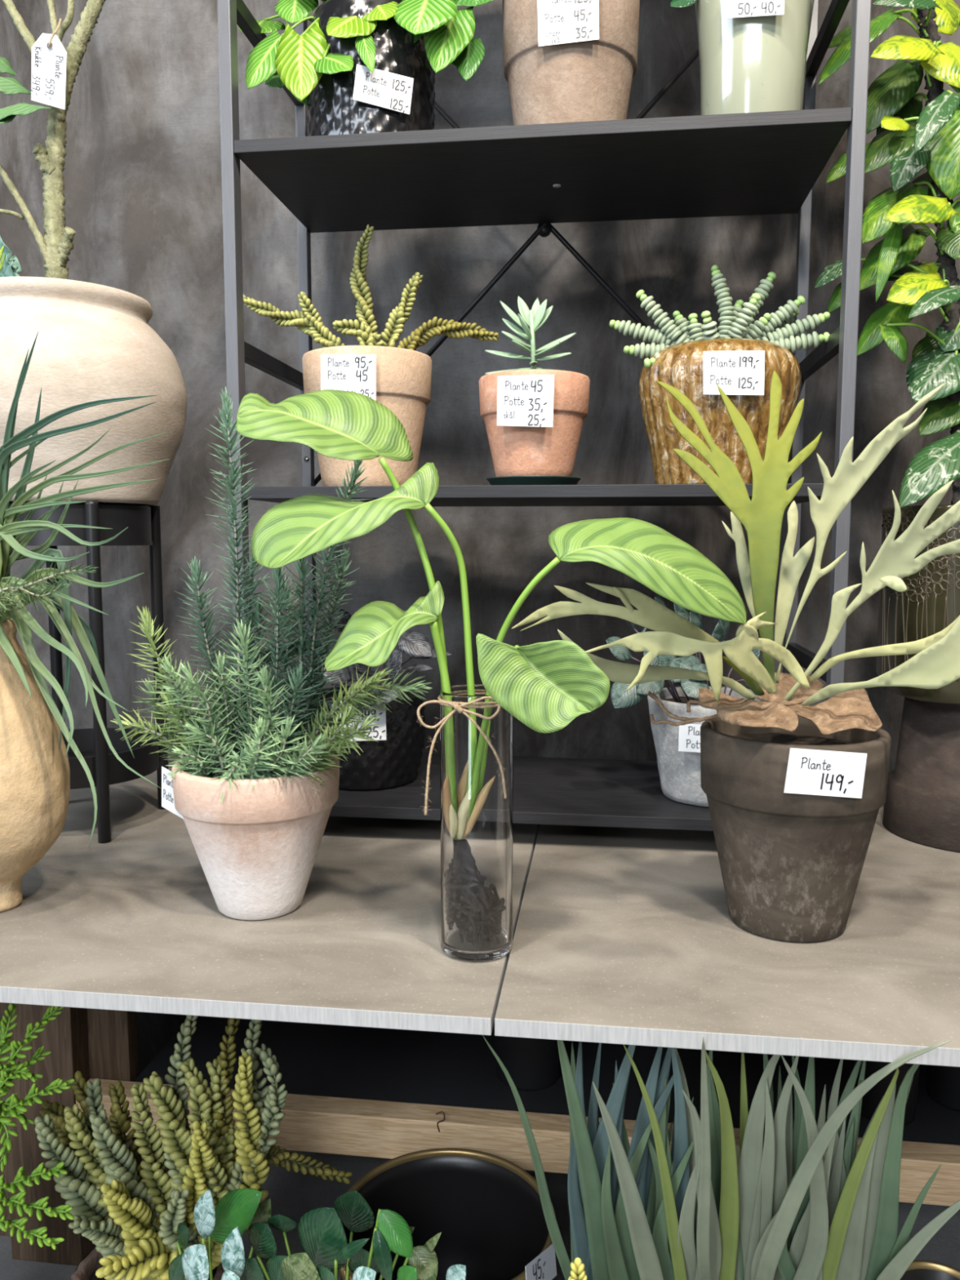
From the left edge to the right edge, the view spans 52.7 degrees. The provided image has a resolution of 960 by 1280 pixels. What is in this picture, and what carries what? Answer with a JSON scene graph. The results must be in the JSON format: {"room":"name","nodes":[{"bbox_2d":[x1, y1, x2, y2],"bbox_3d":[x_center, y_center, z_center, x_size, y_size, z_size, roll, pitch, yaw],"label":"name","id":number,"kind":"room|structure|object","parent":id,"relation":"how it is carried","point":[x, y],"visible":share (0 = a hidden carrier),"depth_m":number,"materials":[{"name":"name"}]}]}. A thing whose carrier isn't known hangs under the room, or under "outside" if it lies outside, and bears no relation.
{"room":"plant shop","nodes":[
{"label":"plant shop","id":0,"kind":"room"},
{"bbox_2d":[74,1249,92,1271],"bbox_3d":[-0.410,0.911,1.218,0.191,0.255,0.191,1,6,7],"label":"pot","id":1,"kind":"object","parent":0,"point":[86,1264],"depth_m":1.22,"materials":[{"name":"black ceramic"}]},
{"bbox_2d":[171,746,339,920],"bbox_3d":[-0.247,0.216,1.084,0.181,0.166,0.181,1,6,7],"label":"pot","id":2,"kind":"object","parent":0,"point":[256,845],"depth_m":1.02,"materials":[{"name":"ceramic"}]},
{"bbox_2d":[302,345,431,486],"bbox_3d":[-0.161,-0.310,1.395,0.184,0.188,0.184,1,6,7],"label":"pot","id":3,"kind":"object","parent":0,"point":[399,378],"depth_m":1.33,"materials":[{"name":"ceramic"}]},
{"bbox_2d":[0,0,959,1075],"bbox_3d":[0.119,-0.562,1.653,4.600,3.100,0.046,1,6,7],"label":"wall","id":4,"kind":"structure","parent":0,"point":[142,173],"depth_m":1.70,"materials":[{"name":"paint"}]},
{"bbox_2d":[0,1142,959,1279],"bbox_3d":[-0.115,1.173,0.031,4.600,0.020,3.680,1,6,7],"label":"floor","id":5,"kind":"structure","parent":0,"point":[292,1194],"depth_m":1.69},
{"bbox_2d":[0,1003,74,1249],"bbox_3d":[-0.618,0.731,1.210,0.314,0.615,0.161,1,6,5],"label":"fern plant","id":6,"kind":"object","parent":5,"relation":"on","point":[15,1107],"visible":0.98,"depth_m":1.16,"materials":[{"name":"green plant"}]},
{"bbox_2d":[34,1014,352,1279],"bbox_3d":[-0.365,0.753,1.202,0.407,0.574,0.195,0,6,-3],"label":"potted stonecrop","id":7,"kind":"object","parent":5,"relation":"on","point":[132,1214],"visible":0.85,"depth_m":1.18,"materials":[{"name":"green plant"}]},
{"bbox_2d":[168,1188,271,1279],"bbox_3d":[-0.295,0.822,1.114,0.132,0.456,0.134,1,6,7],"label":"leafy plant","id":8,"kind":"object","parent":5,"relation":"on","point":[226,1224],"visible":0.95,"depth_m":1.07,"materials":[{"name":"green plant"}]},
{"bbox_2d":[247,1190,466,1279],"bbox_3d":[-0.146,0.825,1.057,0.251,0.462,0.118,5,7,37],"label":"leafy plant","id":9,"kind":"object","parent":5,"relation":"on","point":[326,1247],"visible":1,"depth_m":1.02,"materials":[{"name":"green plant"}]},
{"bbox_2d":[337,1147,556,1279],"bbox_3d":[-0.042,0.872,1.252,0.286,0.329,0.282,1,6,7],"label":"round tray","id":10,"kind":"object","parent":5,"relation":"on","point":[486,1209],"visible":0.61,"depth_m":1.36,"materials":[{"name":"black metal"}]},
{"bbox_2d":[0,1002,959,1266],"bbox_3d":[0.263,0.649,1.447,2.327,0.734,0.092,1,6,7],"label":"display table","id":11,"kind":"object","parent":5,"relation":"on","point":[101,1044],"visible":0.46,"depth_m":1.49,"materials":[{"name":"brown wood"}]},
{"bbox_2d":[0,762,540,1035],"bbox_3d":[-0.706,0.278,1.373,1.558,0.016,0.883,1,6,7],"label":"board","id":12,"kind":"object","parent":11,"relation":"on","point":[132,922],"visible":0.5,"depth_m":1.01,"materials":[{"name":"grey stone"}]},
{"bbox_2d":[0,331,169,912],"bbox_3d":[-0.464,-0.006,1.044,0.324,0.615,0.173,1,6,7],"label":"potted plant","id":13,"kind":"object","parent":12,"relation":"on","point":[35,770],"visible":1,"depth_m":1.02,"materials":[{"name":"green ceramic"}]},
{"bbox_2d":[8,501,168,843],"bbox_3d":[-0.582,0.036,1.397,0.221,0.460,0.221,1,6,7],"label":"plant stand","id":14,"kind":"object","parent":12,"relation":"on","point":[143,523],"visible":0.62,"depth_m":1.32,"materials":[{"name":"black metal"}]},
{"bbox_2d":[0,0,187,506],"bbox_3d":[-0.582,-0.575,1.333,0.331,0.769,0.331,1,6,7],"label":"potted tree","id":15,"kind":"object","parent":14,"relation":"on","point":[95,342],"visible":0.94,"depth_m":1.26,"materials":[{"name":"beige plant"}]},
{"bbox_2d":[67,751,119,758],"bbox_3d":[-0.582,0.187,1.412,0.210,0.004,0.210,1,6,7],"label":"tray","id":16,"kind":"object","parent":14,"relation":"on","point":[71,754],"depth_m":1.50,"materials":[{"name":"black metal"}]},
{"bbox_2d":[111,386,431,920],"bbox_3d":[-0.225,0.015,1.051,0.350,0.574,0.196,1,6,11],"label":"rosemary","id":17,"kind":"object","parent":12,"relation":"on","point":[255,813],"visible":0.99,"depth_m":1.04,"materials":[{"name":"plant"}]},
{"bbox_2d":[417,684,513,961],"bbox_3d":[-0.011,0.180,0.960,0.091,0.264,0.092,1,6,7],"label":"glass vase","id":18,"kind":"object","parent":12,"relation":"on","point":[476,731],"visible":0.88,"depth_m":0.94,"materials":[{"name":"clear glass"}]},
{"bbox_2d":[235,389,746,733],"bbox_3d":[0.007,0.030,0.919,0.488,0.547,0.122,1,6,7],"label":"plant","id":19,"kind":"object","parent":18,"relation":"in","point":[545,686],"visible":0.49,"depth_m":0.91,"materials":[{"name":"green plant"}]},
{"bbox_2d":[217,0,871,831],"bbox_3d":[0.087,-0.544,1.382,0.807,1.620,0.347,1,6,7],"label":"shelf unit","id":20,"kind":"object","parent":12,"relation":"on","point":[760,162],"visible":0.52,"depth_m":1.29,"materials":[{"name":"grey metal"}]},
{"bbox_2d":[238,0,493,136],"bbox_3d":[-0.154,-0.803,1.340,0.380,0.296,0.206,1,6,7],"label":"plant","id":21,"kind":"object","parent":20,"relation":"on","point":[360,66],"visible":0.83,"depth_m":1.28,"materials":[{"name":"green plant"}]},
{"bbox_2d":[243,224,498,486],"bbox_3d":[-0.164,-0.403,1.382,0.343,0.377,0.192,5,7,38],"label":"potted stonecrop","id":22,"kind":"object","parent":20,"relation":"on","point":[399,378],"visible":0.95,"depth_m":1.35,"materials":[{"name":"ceramic"}]},
{"bbox_2d":[309,608,452,791],"bbox_3d":[-0.159,0.083,1.439,0.181,0.258,0.224,-4,7,-37],"label":"leaf plant","id":23,"kind":"object","parent":20,"relation":"on","point":[393,761],"visible":0.43,"depth_m":1.39,"materials":[{"name":"black ceramic"}]},
{"bbox_2d":[486,475,581,484],"bbox_3d":[0.075,-0.219,1.363,0.132,0.015,0.132,1,6,7],"label":"saucer","id":24,"kind":"object","parent":20,"relation":"on","point":[507,480],"visible":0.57,"depth_m":1.31,"materials":[{"name":"black plastic"}]},
{"bbox_2d":[479,295,590,476],"bbox_3d":[0.075,-0.351,1.347,0.154,0.254,0.158,1,6,7],"label":"rosette succulent","id":25,"kind":"object","parent":24,"relation":"on","point":[534,416],"visible":0.96,"depth_m":1.30,"materials":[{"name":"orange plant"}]},
{"bbox_2d":[502,0,639,125],"bbox_3d":[0.123,-0.829,1.313,0.185,0.356,0.187,1,6,7],"label":"potted plant","id":26,"kind":"object","parent":20,"relation":"on","point":[565,60],"visible":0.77,"depth_m":1.25,"materials":[{"name":"brown plant"}]},
{"bbox_2d":[605,591,765,806],"bbox_3d":[0.296,0.076,1.361,0.241,0.290,0.186,1,6,7],"label":"potted plant","id":27,"kind":"object","parent":20,"relation":"on","point":[677,748],"visible":0.46,"depth_m":1.32,"materials":[{"name":"ceramic"}]},
{"bbox_2d":[647,685,765,806],"bbox_3d":[0.326,0.149,1.368,0.181,0.144,0.180,1,6,7],"label":"pot","id":28,"kind":"object","parent":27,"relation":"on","point":[677,748],"depth_m":1.32,"materials":[{"name":"grey metal"}]},
{"bbox_2d":[608,264,830,484],"bbox_3d":[0.322,-0.362,1.328,0.235,0.308,0.225,-3,7,-27],"label":"succulent","id":29,"kind":"object","parent":20,"relation":"on","point":[742,361],"visible":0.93,"depth_m":1.28,"materials":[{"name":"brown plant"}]},
{"bbox_2d":[670,0,814,115],"bbox_3d":[0.363,-0.799,1.284,0.278,0.302,0.216,1,6,7],"label":"plant pot","id":30,"kind":"object","parent":20,"relation":"on","point":[753,53],"visible":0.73,"depth_m":1.23,"materials":[{"name":"green ceramic"}]},
{"bbox_2d":[133,1015,959,1145],"bbox_3d":[0.330,0.723,1.587,1.758,0.024,0.273,1,6,7],"label":"shelf board","id":31,"kind":"object","parent":11,"relation":"attached to","point":[342,1061],"visible":0.25,"depth_m":1.60,"materials":[{"name":"grey wood"}]},
{"bbox_2d":[495,1035,560,1090],"bbox_3d":[0.079,0.578,1.576,0.128,0.266,0.128,1,6,7],"label":"pot","id":32,"kind":"object","parent":31,"relation":"on","point":[531,1064],"visible":0.31,"depth_m":1.54,"materials":[{"name":"black plastic"}]},
{"bbox_2d":[853,1060,919,1125],"bbox_3d":[0.622,0.609,1.478,0.108,0.226,0.108,1,6,7],"label":"pot","id":33,"kind":"object","parent":31,"relation":"on","point":[871,1100],"visible":0.08,"depth_m":1.45,"materials":[{"name":"black plastic"}]},
{"bbox_2d":[926,1064,959,1111],"bbox_3d":[0.750,0.596,1.511,0.108,0.246,0.108,1,6,7],"label":"pot","id":34,"kind":"object","parent":31,"relation":"on","point":[943,1082],"visible":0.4,"depth_m":1.49,"materials":[{"name":"black plastic"}]},
{"bbox_2d":[494,804,959,1066],"bbox_3d":[0.733,0.299,1.187,1.338,0.016,0.883,1,6,7],"label":"board","id":35,"kind":"object","parent":11,"relation":"on","point":[623,935],"visible":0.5,"depth_m":0.95,"materials":[{"name":"grey stone"}]},
{"bbox_2d":[511,370,959,942],"bbox_3d":[0.265,0.013,1.011,0.456,0.586,0.227,1,6,7],"label":"fern","id":36,"kind":"object","parent":35,"relation":"on","point":[795,790],"visible":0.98,"depth_m":0.98,"materials":[{"name":"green plant"}]},
{"bbox_2d":[700,715,891,942],"bbox_3d":[0.332,0.199,1.039,0.192,0.212,0.192,1,6,7],"label":"pot","id":37,"kind":"object","parent":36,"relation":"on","point":[793,815],"depth_m":0.97,"materials":[{"name":"brown ceramic"}]},
{"bbox_2d":[882,697,959,853],"bbox_3d":[0.691,0.173,1.363,0.224,0.198,0.224,1,6,7],"label":"clay pot","id":38,"kind":"object","parent":35,"relation":"on","point":[922,806],"visible":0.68,"depth_m":1.31,"materials":[{"name":"brown ceramic"}]},
{"bbox_2d":[813,0,959,705],"bbox_3d":[0.637,-0.413,1.309,0.360,0.978,0.253,1,6,7],"label":"pothos","id":39,"kind":"object","parent":38,"relation":"on","point":[912,139],"visible":0.81,"depth_m":1.28,"materials":[{"name":"green plant"}]},
{"bbox_2d":[875,504,959,705],"bbox_3d":[0.691,-0.054,1.340,0.243,0.257,0.243,1,6,7],"label":"planter","id":40,"kind":"object","parent":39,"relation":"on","point":[931,602],"depth_m":1.26,"materials":[{"name":"green wicker"}]},
{"bbox_2d":[568,1257,586,1279],"bbox_3d":[0.093,0.827,0.942,0.054,0.481,0.053,1,6,7],"label":"potted stonecrop","id":41,"kind":"object","parent":5,"relation":"on","point":[577,1272],"visible":1,"depth_m":0.91,"materials":[{"name":"yellow plant"}]},
{"bbox_2d":[482,1035,700,1279],"bbox_3d":[0.134,0.706,1.018,0.154,0.707,0.278,3,7,28],"label":"leaf plant","id":42,"kind":"object","parent":5,"relation":"on","point":[625,1201],"visible":0.96,"depth_m":1.03,"materials":[{"name":"green plant"}]},
{"bbox_2d":[675,1035,959,1279],"bbox_3d":[0.332,0.678,0.945,0.283,0.777,0.318,1,6,7],"label":"leaf plant","id":43,"kind":"object","parent":5,"relation":"on","point":[790,1211],"visible":0.98,"depth_m":0.99,"materials":[{"name":"green plant"}]},
{"bbox_2d":[900,1260,959,1279],"bbox_3d":[0.451,0.853,0.968,0.097,0.426,0.097,1,6,7],"label":"brass pot","id":44,"kind":"object","parent":5,"relation":"on","point":[917,1269],"visible":0.75,"depth_m":0.99,"materials":[{"name":"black metal"}]},
{"bbox_2d":[479,368,590,476],"bbox_3d":[0.075,-0.294,1.355,0.154,0.139,0.154,1,6,7],"label":"pot","id":45,"kind":"object","parent":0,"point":[534,419],"depth_m":1.30,"materials":[{"name":"orange ceramic"}]},
{"bbox_2d":[638,337,801,484],"bbox_3d":[0.328,-0.304,1.341,0.217,0.190,0.218,1,6,7],"label":"pot","id":46,"kind":"object","parent":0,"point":[744,368],"depth_m":1.26,"materials":[{"name":"orange ceramic"}]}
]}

